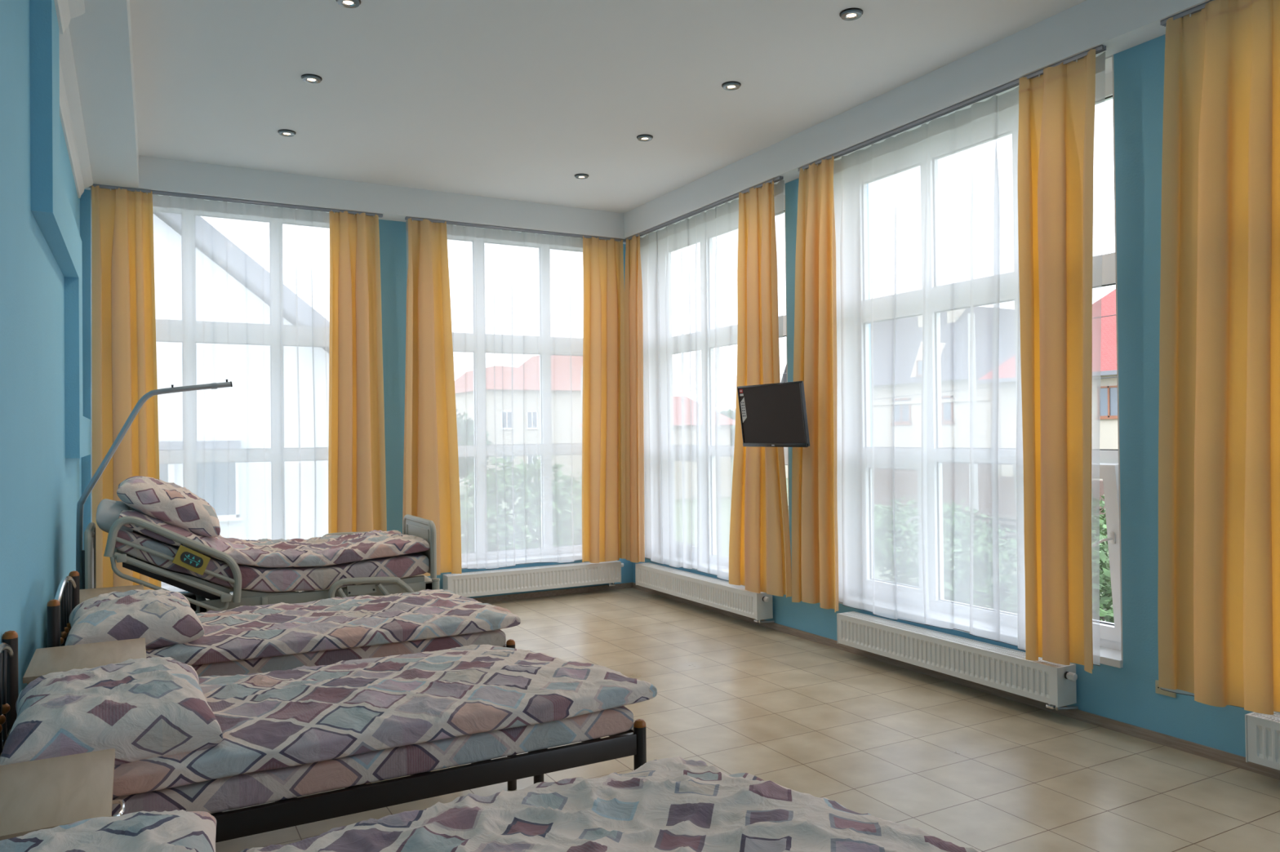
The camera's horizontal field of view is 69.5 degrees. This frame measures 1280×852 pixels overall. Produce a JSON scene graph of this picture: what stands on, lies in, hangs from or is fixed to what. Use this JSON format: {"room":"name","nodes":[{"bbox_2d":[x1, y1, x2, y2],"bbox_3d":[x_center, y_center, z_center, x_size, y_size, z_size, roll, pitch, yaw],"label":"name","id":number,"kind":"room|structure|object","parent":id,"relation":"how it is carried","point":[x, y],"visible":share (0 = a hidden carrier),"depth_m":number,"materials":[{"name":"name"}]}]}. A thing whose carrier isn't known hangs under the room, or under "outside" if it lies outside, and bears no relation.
{"room":"hospital room","nodes":[
{"label":"hospital room","id":0,"kind":"room"},
{"bbox_2d":[0,0,81,694],"bbox_3d":[-1.694,-0.197,2.050,0.300,3.866,11.220,0,-1,-29],"label":"wall","id":1,"kind":"structure","parent":0,"point":[41,488],"depth_m":3.43,"materials":[{"name":"blue paint"}]},
{"bbox_2d":[29,0,90,458],"bbox_3d":[-3.224,-0.827,5.201,0.083,2.025,3.600,0,-1,-29],"label":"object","id":2,"kind":"object","parent":1,"relation":"attached to","point":[51,207],"visible":0.82,"depth_m":3.88,"materials":[{"name":"blue paint"}]},
{"bbox_2d":[53,0,93,198],"bbox_3d":[-1.449,-1.824,2.072,0.168,0.125,10.980,0,-1,-29],"label":"crown molding","id":3,"kind":"structure","parent":1,"relation":"attached to","point":[70,108],"depth_m":5.10,"materials":[{"name":"white paint"}]},
{"bbox_2d":[122,554,220,599],"bbox_3d":[-2.584,0.827,5.090,0.470,0.270,0.610,0,-1,-29],"label":"frame","id":4,"kind":"object","parent":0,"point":[194,593],"depth_m":4.85,"materials":[{"name":"grey metal"}]},
{"bbox_2d":[80,189,632,598],"bbox_3d":[-2.241,-0.136,8.351,5.415,3.866,0.350,0,-1,-29],"label":"wall","id":5,"kind":"structure","parent":0,"point":[393,234],"depth_m":8.18,"materials":[{"name":"blue paint"}]},
{"bbox_2d":[194,583,361,612],"bbox_3d":[-3.063,1.472,7.566,1.718,0.246,0.173,0,-1,-29],"label":"radiator","id":6,"kind":"object","parent":5,"relation":"attached to","point":[232,593],"visible":0.02,"depth_m":7.50,"materials":[{"name":"white metal"}]},
{"bbox_2d":[442,560,623,597],"bbox_3d":[-0.963,1.459,8.722,1.803,0.246,0.173,0,-1,-29],"label":"radiator","id":7,"kind":"object","parent":5,"relation":"attached to","point":[474,584],"visible":0.97,"depth_m":8.61,"materials":[{"name":"white metal"}]},
{"bbox_2d":[443,560,620,577],"bbox_3d":[-0.986,1.339,8.700,1.730,0.006,0.151,0,-1,-29],"label":"grille","id":8,"kind":"object","parent":7,"relation":"attached to","point":[522,571],"depth_m":8.65,"materials":[{"name":"white metal"}]},
{"bbox_2d":[472,582,632,603],"bbox_3d":[-2.156,1.618,8.165,4.765,0.052,0.014,0,-1,-29],"label":"baseboard","id":9,"kind":"structure","parent":5,"relation":"attached to","point":[626,585],"depth_m":8.88,"materials":[{"name":"beige wood"}]},
{"bbox_2d":[129,0,1087,213],"bbox_3d":[0.488,-2.242,3.366,5.415,0.200,11.770,0,-1,-29],"label":"ceiling","id":10,"kind":"structure","parent":0,"point":[508,100],"depth_m":5.61,"materials":[{"name":"white paint"}]},
{"bbox_2d":[68,0,138,187],"bbox_3d":[-1.351,-2.010,2.128,0.395,0.246,10.980,0,-1,-29],"label":"bulkhead","id":11,"kind":"object","parent":10,"relation":"attached to","point":[101,41],"visible":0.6,"depth_m":5.04,"materials":[{"name":"white paint"}]},
{"bbox_2d":[277,129,295,137],"bbox_3d":[-2.502,-2.073,6.533,0.120,0.018,0.120,0,-1,-29],"label":"recessed light","id":12,"kind":"object","parent":10,"relation":"in","point":[288,133],"visible":1,"depth_m":6.51,"materials":[{"name":"silver metal"}]},
{"bbox_2d":[301,74,322,84],"bbox_3d":[-1.977,-2.088,5.552,0.120,0.018,0.120,0,-1,-29],"label":"recessed light","id":13,"kind":"object","parent":10,"relation":"in","point":[309,78],"visible":1,"depth_m":5.53,"materials":[{"name":"silver metal"}]},
{"bbox_2d":[335,0,360,8],"bbox_3d":[-1.446,-2.102,4.572,0.120,0.018,0.120,0,-1,-29],"label":"recessed light","id":14,"kind":"object","parent":10,"relation":"in","point":[344,3],"visible":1,"depth_m":4.57,"materials":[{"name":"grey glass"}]},
{"bbox_2d":[84,155,626,244],"bbox_3d":[-2.140,-1.950,8.096,4.765,0.246,0.240,0,-1,-29],"label":"bulkhead","id":15,"kind":"object","parent":10,"relation":"attached to","point":[395,203],"visible":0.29,"depth_m":7.86,"materials":[{"name":"white paint"}]},
{"bbox_2d":[88,183,382,217],"bbox_3d":[-3.181,-1.810,7.442,2.180,0.022,0.036,0,-1,-29],"label":"rail","id":16,"kind":"object","parent":15,"relation":"attached to","point":[154,192],"visible":0.75,"depth_m":7.39,"materials":[{"name":"grey metal"}]},
{"bbox_2d":[91,185,161,590],"bbox_3d":[-3.905,-0.233,7.007,0.455,3.156,0.083,0,-1,-29],"label":"curtain","id":17,"kind":"object","parent":16,"relation":"hanging from","point":[124,351],"visible":0.69,"depth_m":6.99,"materials":[{"name":"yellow fabric"}]},
{"bbox_2d":[90,187,329,592],"bbox_3d":[-3.230,-0.245,7.467,2.100,3.138,0.049,0,-1,-29],"label":"curtain","id":18,"kind":"object","parent":16,"relation":"hanging from","point":[242,291],"visible":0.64,"depth_m":7.49,"materials":[{"name":"grey fabric"}]},
{"bbox_2d":[328,211,386,533],"bbox_3d":[-2.411,-0.242,7.830,0.485,3.156,0.092,0,-1,-29],"label":"curtain","id":19,"kind":"object","parent":16,"relation":"hanging from","point":[357,477],"visible":0.88,"depth_m":7.82,"materials":[{"name":"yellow fabric"}]},
{"bbox_2d":[574,173,588,179],"bbox_3d":[-0.488,-2.085,7.710,0.120,0.018,0.120,0,-1,-29],"label":"recessed light","id":20,"kind":"object","parent":10,"relation":"in","point":[581,176],"visible":1,"depth_m":7.68,"materials":[{"name":"silver metal"}]},
{"bbox_2d":[636,134,653,141],"bbox_3d":[0.035,-2.099,6.727,0.120,0.018,0.120,0,-1,-29],"label":"recessed light","id":21,"kind":"object","parent":10,"relation":"in","point":[642,137],"visible":1,"depth_m":6.70,"materials":[{"name":"silver metal"}]},
{"bbox_2d":[721,81,741,90],"bbox_3d":[0.568,-2.114,5.738,0.120,0.018,0.120,0,-1,-29],"label":"recessed light","id":22,"kind":"object","parent":10,"relation":"in","point":[728,86],"visible":1,"depth_m":5.72,"materials":[{"name":"silver metal"}]},
{"bbox_2d":[839,8,862,21],"bbox_3d":[1.094,-2.128,4.772,0.120,0.018,0.120,0,-1,-29],"label":"recessed light","id":23,"kind":"object","parent":10,"relation":"in","point":[850,14],"visible":1,"depth_m":4.75,"materials":[{"name":"silver metal"}]},
{"bbox_2d":[623,0,1210,238],"bbox_3d":[2.569,-2.034,4.285,0.185,0.246,10.980,0,-1,-29],"label":"bulkhead","id":24,"kind":"object","parent":10,"relation":"attached to","point":[1119,25],"visible":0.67,"depth_m":5.52,"materials":[{"name":"white paint"}]},
{"bbox_2d":[625,176,783,241],"bbox_3d":[0.465,-1.845,7.993,0.036,0.022,2.470,0,-1,-29],"label":"rail","id":25,"kind":"object","parent":24,"relation":"attached to","point":[775,180],"visible":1,"depth_m":7.85,"materials":[{"name":"grey metal"}]},
{"bbox_2d":[624,234,644,563],"bbox_3d":[-0.055,-0.258,8.928,0.081,3.156,0.310,0,-1,-29],"label":"curtain","id":26,"kind":"object","parent":25,"relation":"hanging from","point":[633,311],"visible":1,"depth_m":8.87,"materials":[{"name":"yellow fabric"}]},
{"bbox_2d":[640,180,784,581],"bbox_3d":[0.541,-0.282,8.000,0.050,3.138,2.370,0,-1,-29],"label":"curtain","id":27,"kind":"object","parent":25,"relation":"hanging from","point":[689,266],"visible":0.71,"depth_m":8.16,"materials":[{"name":"grey fabric"}]},
{"bbox_2d":[728,180,791,597],"bbox_3d":[0.919,-0.284,7.152,0.090,3.156,0.760,0,-1,-29],"label":"curtain","id":28,"kind":"object","parent":25,"relation":"hanging from","point":[760,553],"visible":0.89,"depth_m":7.16,"materials":[{"name":"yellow fabric"}]},
{"bbox_2d":[798,44,1106,171],"bbox_3d":[1.745,-1.879,5.667,0.036,0.022,2.400,0,-1,-29],"label":"rail","id":29,"kind":"object","parent":24,"relation":"attached to","point":[1101,48],"visible":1,"depth_m":5.46,"materials":[{"name":"grey metal"}]},
{"bbox_2d":[791,155,838,612],"bbox_3d":[1.245,-0.293,6.564,0.090,3.156,0.485,0,-1,-29],"label":"curtain","id":30,"kind":"object","parent":29,"relation":"hanging from","point":[815,546],"visible":0.98,"depth_m":6.54,"materials":[{"name":"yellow fabric"}]},
{"bbox_2d":[833,51,1105,666],"bbox_3d":[1.817,-0.316,5.678,0.050,3.138,2.330,0,-1,-29],"label":"curtain","id":31,"kind":"object","parent":29,"relation":"hanging from","point":[930,465],"visible":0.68,"depth_m":5.64,"materials":[{"name":"grey fabric"}]},
{"bbox_2d":[1017,48,1095,673],"bbox_3d":[2.207,-0.320,4.819,0.097,3.154,0.450,0,-1,-29],"label":"curtain","id":32,"kind":"object","parent":29,"relation":"hanging from","point":[1056,107],"visible":1,"depth_m":4.81,"materials":[{"name":"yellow fabric"}]},
{"bbox_2d":[1160,0,1214,26],"bbox_3d":[3.046,-1.914,3.301,0.036,0.022,2.400,0,-1,-29],"label":"rail","id":33,"kind":"object","parent":24,"relation":"attached to","point":[1198,8],"visible":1,"depth_m":4.24,"materials":[{"name":"grey metal"}]},
{"bbox_2d":[1160,687,1241,707],"bbox_3d":[3.082,-0.332,3.378,0.050,3.173,2.440,0,-1,-29],"label":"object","id":34,"kind":"object","parent":33,"relation":"hanging from","point":[1177,691],"visible":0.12,"depth_m":4.36,"materials":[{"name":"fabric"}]},
{"bbox_2d":[1157,0,1279,715],"bbox_3d":[2.627,-0.330,4.043,0.088,3.156,0.745,0,-1,-29],"label":"curtain","id":35,"kind":"object","parent":33,"relation":"hanging from","point":[1219,598],"visible":1,"depth_m":4.10,"materials":[{"name":"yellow fabric"}]},
{"bbox_2d":[215,587,1279,851],"bbox_3d":[0.531,1.648,3.333,5.415,0.150,11.770,0,-1,-29],"label":"floor","id":36,"kind":"structure","parent":0,"point":[967,767],"depth_m":4.50,"materials":[{"name":"beige tile"}]},
{"bbox_2d":[0,748,125,840],"bbox_3d":[-1.242,1.162,1.868,0.352,0.835,0.440,0,-1,-29],"label":"nightstand","id":37,"kind":"object","parent":36,"relation":"on","point":[36,795],"visible":0.73,"depth_m":1.88,"materials":[{"name":"brown wood"}]},
{"bbox_2d":[22,637,146,684],"bbox_3d":[-1.810,1.179,3.056,0.352,0.835,0.440,0,-1,-29],"label":"nightstand","id":38,"kind":"object","parent":36,"relation":"on","point":[44,661],"visible":0.11,"depth_m":3.05,"materials":[{"name":"brown wood"}]},
{"bbox_2d":[79,584,143,603],"bbox_3d":[-2.471,1.196,4.273,0.352,0.835,0.440,0,-1,-29],"label":"nightstand","id":39,"kind":"object","parent":36,"relation":"on","point":[84,594],"visible":0.05,"depth_m":4.37,"materials":[{"name":"brown wood"}]},
{"bbox_2d":[75,379,439,613],"bbox_3d":[-2.179,0.672,5.311,1.865,1.896,0.837,0,-1,-29],"label":"hospital bed","id":40,"kind":"object","parent":36,"relation":"on","point":[220,597],"visible":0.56,"depth_m":4.97,"materials":[{"name":"grey metal"}]},
{"bbox_2d":[115,528,429,591],"bbox_3d":[-2.118,0.723,5.347,1.605,0.402,0.732,0,-1,-29],"label":"mattress","id":41,"kind":"object","parent":40,"relation":"on","point":[253,578],"visible":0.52,"depth_m":5.04,"materials":[{"name":"fabric"}]},
{"bbox_2d":[96,498,133,533],"bbox_3d":[-2.819,0.489,4.959,0.165,0.193,0.622,0,-1,-29],"label":"headboard","id":42,"kind":"object","parent":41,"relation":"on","point":[108,511],"visible":0.64,"depth_m":4.70,"materials":[{"name":"grey plastic"}]},
{"bbox_2d":[118,507,429,568],"bbox_3d":[-2.102,0.612,5.342,1.596,0.360,0.743,0,-1,-29],"label":"duvet","id":43,"kind":"object","parent":41,"relation":"on","point":[327,550],"visible":0.83,"depth_m":5.17,"materials":[{"name":"fabric"}]},
{"bbox_2d":[116,475,220,537],"bbox_3d":[-2.586,0.439,5.054,0.483,0.334,0.581,0,-1,-29],"label":"pillow","id":44,"kind":"object","parent":43,"relation":"on","point":[170,503],"visible":0.91,"depth_m":4.85,"materials":[{"name":"fabric"}]},
{"bbox_2d":[46,570,516,791],"bbox_3d":[-1.505,1.097,4.018,1.740,1.008,0.839,0,-1,-27],"label":"bed","id":45,"kind":"object","parent":36,"relation":"on","point":[60,609],"visible":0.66,"depth_m":3.55,"materials":[{"name":"black metal"}]},
{"bbox_2d":[191,629,506,676],"bbox_3d":[-1.503,0.945,4.021,1.671,0.092,0.851,0,-1,-29],"label":"mattress","id":46,"kind":"object","parent":45,"relation":"on","point":[497,637],"visible":0.19,"depth_m":3.73,"materials":[{"name":"fabric"}]},
{"bbox_2d":[146,589,520,665],"bbox_3d":[-1.442,0.851,4.029,1.634,0.108,0.928,0,-1,-29],"label":"duvet","id":47,"kind":"object","parent":46,"relation":"on","point":[242,633],"visible":0.73,"depth_m":3.86,"materials":[{"name":"fabric"}]},
{"bbox_2d":[64,588,204,648],"bbox_3d":[-1.992,0.755,3.630,0.468,0.203,0.616,0,-1,-29],"label":"pillow","id":48,"kind":"object","parent":47,"relation":"on","point":[165,618],"visible":0.81,"depth_m":3.45,"materials":[{"name":"fabric"}]},
{"bbox_2d":[0,630,646,842],"bbox_3d":[-0.936,1.081,2.819,1.740,1.008,0.840,0,-1,-30],"label":"bed","id":49,"kind":"object","parent":36,"relation":"on","point":[295,811],"visible":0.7,"depth_m":2.58,"materials":[{"name":"black metal"}]},
{"bbox_2d":[111,706,633,816],"bbox_3d":[-0.934,0.929,2.822,1.661,0.092,0.830,0,-1,-29],"label":"mattress","id":50,"kind":"object","parent":49,"relation":"on","point":[257,788],"visible":0.16,"depth_m":2.48,"materials":[{"name":"fabric"}]},
{"bbox_2d":[112,644,657,797],"bbox_3d":[-0.849,0.830,2.870,1.630,0.116,0.871,0,-1,-29],"label":"duvet","id":51,"kind":"object","parent":50,"relation":"on","point":[276,719],"visible":0.79,"depth_m":2.67,"materials":[{"name":"fabric"}]},
{"bbox_2d":[0,656,222,765],"bbox_3d":[-1.405,0.760,2.458,0.488,0.199,0.634,0,-1,-29],"label":"pillow","id":52,"kind":"object","parent":51,"relation":"on","point":[141,708],"visible":0.88,"depth_m":2.28,"materials":[{"name":"fabric"}]},
{"bbox_3d":[-0.258,1.063,1.612,1.740,1.008,0.839,0,-1,-29],"label":"bed","id":53,"kind":"object","parent":36,"relation":"on","visible":0},
{"bbox_2d":[728,773,763,781],"bbox_3d":[-0.256,0.911,1.615,1.648,0.093,0.802,0,-1,-29],"label":"mattress","id":54,"kind":"object","parent":53,"relation":"on","point":[747,775],"visible":0.05,"depth_m":2.31,"materials":[{"name":"fabric"}]},
{"bbox_2d":[240,755,980,851],"bbox_3d":[-0.169,0.803,1.579,1.683,0.135,0.974,0,-1,-29],"label":"duvet","id":55,"kind":"object","parent":54,"relation":"on","point":[676,804],"visible":1,"depth_m":1.79,"materials":[{"name":"fabric"}]},
{"bbox_2d":[0,809,216,851],"bbox_3d":[-0.838,0.723,1.355,0.440,0.144,0.647,0,-1,-29],"label":"pillow","id":56,"kind":"object","parent":55,"relation":"on","point":[176,830],"visible":1,"depth_m":1.50,"materials":[{"name":"fabric"}]},
{"bbox_2d":[632,34,1279,757],"bbox_3d":[2.766,-0.224,4.503,0.350,3.866,11.220,0,-1,-29],"label":"wall","id":57,"kind":"structure","parent":0,"point":[1127,694],"depth_m":4.63,"materials":[{"name":"blue paint"}]},
{"bbox_2d":[404,183,789,570],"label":"window","id":58,"kind":"structure","parent":57,"relation":"in","point":[784,317],"depth_m":8.30,"materials":[{"name":"white plastic"}]},
{"bbox_2d":[402,217,462,576],"bbox_3d":[-1.849,-0.246,8.140,0.510,3.155,0.097,0,-1,-29],"label":"curtain","id":59,"kind":"object","parent":58,"relation":"hanging from","point":[431,480],"visible":0.93,"depth_m":8.12,"materials":[{"name":"yellow fabric"}]},
{"bbox_2d":[405,220,583,569],"bbox_3d":[-1.113,-0.258,8.631,2.132,3.138,0.046,0,-1,-29],"label":"curtain","id":60,"kind":"object","parent":58,"relation":"hanging from","point":[517,299],"visible":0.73,"depth_m":8.63,"materials":[{"name":"grey fabric"}]},
{"bbox_2d":[582,235,626,563],"bbox_3d":[-0.369,-0.255,8.950,0.485,3.156,0.091,0,-1,-29],"label":"curtain","id":61,"kind":"object","parent":58,"relation":"hanging from","point":[603,410],"visible":1,"depth_m":8.96,"materials":[{"name":"yellow fabric"}]},
{"bbox_2d":[635,562,774,623],"bbox_3d":[0.522,1.437,8.039,0.173,0.246,2.036,0,-1,-29],"label":"radiator","id":62,"kind":"object","parent":57,"relation":"attached to","point":[703,589],"visible":0.94,"depth_m":7.82,"materials":[{"name":"white metal"}]},
{"bbox_2d":[635,562,763,594],"bbox_3d":[0.498,1.317,8.062,0.151,0.006,1.963,0,-1,-29],"label":"grille","id":63,"kind":"object","parent":62,"relation":"attached to","point":[722,584],"depth_m":8.03,"materials":[{"name":"white metal"}]},
{"bbox_2d":[737,381,809,447],"bbox_3d":[1.105,-0.077,6.704,0.441,0.454,0.750,0,-1,-29],"label":"television","id":64,"kind":"object","parent":57,"relation":"attached to","point":[772,415],"visible":1,"depth_m":6.57,"materials":[{"name":"grey plastic"}]},
{"bbox_2d":[632,582,1279,779],"bbox_3d":[2.629,1.534,4.394,0.014,0.052,11.206,0,-1,-29],"label":"baseboard","id":65,"kind":"structure","parent":57,"relation":"attached to","point":[1203,751],"depth_m":5.12,"materials":[{"name":"beige wood"}]},
{"bbox_2d":[836,611,1078,711],"bbox_3d":[1.862,1.401,5.603,0.173,0.246,1.788,0,-1,-29],"label":"radiator","id":66,"kind":"object","parent":57,"relation":"attached to","point":[997,667],"visible":0.98,"depth_m":5.39,"materials":[{"name":"white metal"}]},
{"bbox_2d":[837,611,1075,668],"bbox_3d":[1.837,1.282,5.626,0.151,0.006,1.715,0,-1,-29],"label":"grille","id":67,"kind":"object","parent":66,"relation":"attached to","point":[999,652],"depth_m":5.52,"materials":[{"name":"white metal"}]},
{"bbox_2d":[838,54,1123,668],"bbox_3d":[2.120,-0.323,5.782,0.497,3.140,2.180,0,-1,-29],"label":"window","id":68,"kind":"structure","parent":57,"relation":"in","point":[1110,633],"depth_m":4.86,"materials":[{"name":"white plastic"}]},
{"bbox_2d":[1155,680,1176,697],"bbox_3d":[2.567,1.284,4.503,0.014,0.065,0.100,0,-1,-29],"label":"wall socket","id":69,"kind":"object","parent":57,"relation":"attached to","point":[1157,690],"visible":0.5,"depth_m":4.51,"materials":[{"name":"beige plastic"}]},
{"bbox_2d":[1155,684,1173,694],"bbox_3d":[2.562,1.284,4.501,0.002,0.037,0.088,0,-1,-29],"label":"outlet","id":70,"kind":"object","parent":69,"relation":"attached to","point":[1158,691],"depth_m":4.52,"materials":[{"name":"beige plastic"}]},
{"bbox_2d":[1244,711,1279,770],"bbox_3d":[3.153,1.367,3.256,0.173,0.246,1.830,0,-1,-29],"label":"radiator","id":71,"kind":"object","parent":57,"relation":"attached to","point":[1262,731],"visible":0.88,"depth_m":3.96,"materials":[{"name":"white metal"}]},
{"bbox_2d":[1246,711,1279,724],"bbox_3d":[3.128,1.247,3.279,0.151,0.006,1.757,0,-1,-29],"label":"grille","id":72,"kind":"object","parent":71,"relation":"attached to","point":[1255,717],"depth_m":3.98,"materials":[{"name":"white metal"}]},
{"label":"outside","id":73,"kind":"structure","parent":0,"visible":0},
{"bbox_2d":[786,478,1112,610],"bbox_3d":[3.186,3.663,97.985,220.000,0.200,151.280,0,-1,-29],"label":"ground","id":74,"kind":"structure","parent":73,"point":[786,478],"depth_m":40.77,"materials":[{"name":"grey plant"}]},
{"bbox_2d":[782,363,787,478],"bbox_3d":[13.906,-1.921,55.615,10.000,10.000,6.200,0,-1,-29],"label":"villa","id":75,"kind":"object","parent":74,"relation":"on","point":[785,369],"visible":0.02,"depth_m":55.25,"materials":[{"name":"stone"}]},
{"bbox_2d":[1099,480,1106,518],"bbox_3d":[11.260,2.268,30.700,0.300,1.250,17.000,0,-1,-29],"label":"wall","id":76,"kind":"structure","parent":74,"relation":"on","point":[1101,486],"depth_m":26.62,"materials":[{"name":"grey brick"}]},
{"bbox_2d":[1099,288,1118,480],"bbox_3d":[20.645,-1.681,33.979,10.250,9.000,11.600,0,-1,-29],"label":"house","id":77,"kind":"structure","parent":74,"relation":"on","point":[1108,437],"depth_m":32.45,"materials":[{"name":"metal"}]},
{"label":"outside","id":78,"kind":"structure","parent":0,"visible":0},
{"bbox_3d":[84.635,2.076,17.256,155.080,0.200,68.720,0,-1,-29],"label":"ground","id":79,"kind":"structure","parent":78,"visible":0},
{"bbox_2d":[1099,495,1112,604],"bbox_3d":[7.336,1.831,13.584,2.726,1.966,2.518,0,-1,-29],"label":"shrub","id":80,"kind":"object","parent":79,"relation":"on","point":[1102,520],"visible":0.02,"depth_m":13.54,"materials":[{"name":"green plant"}]},
{"bbox_2d":[1099,532,1114,622],"bbox_3d":[4.674,1.925,9.337,2.029,1.834,2.058,0,-1,-29],"label":"shrub","id":81,"kind":"object","parent":79,"relation":"on","point":[1107,615],"visible":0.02,"depth_m":8.92,"materials":[{"name":"green plant"}]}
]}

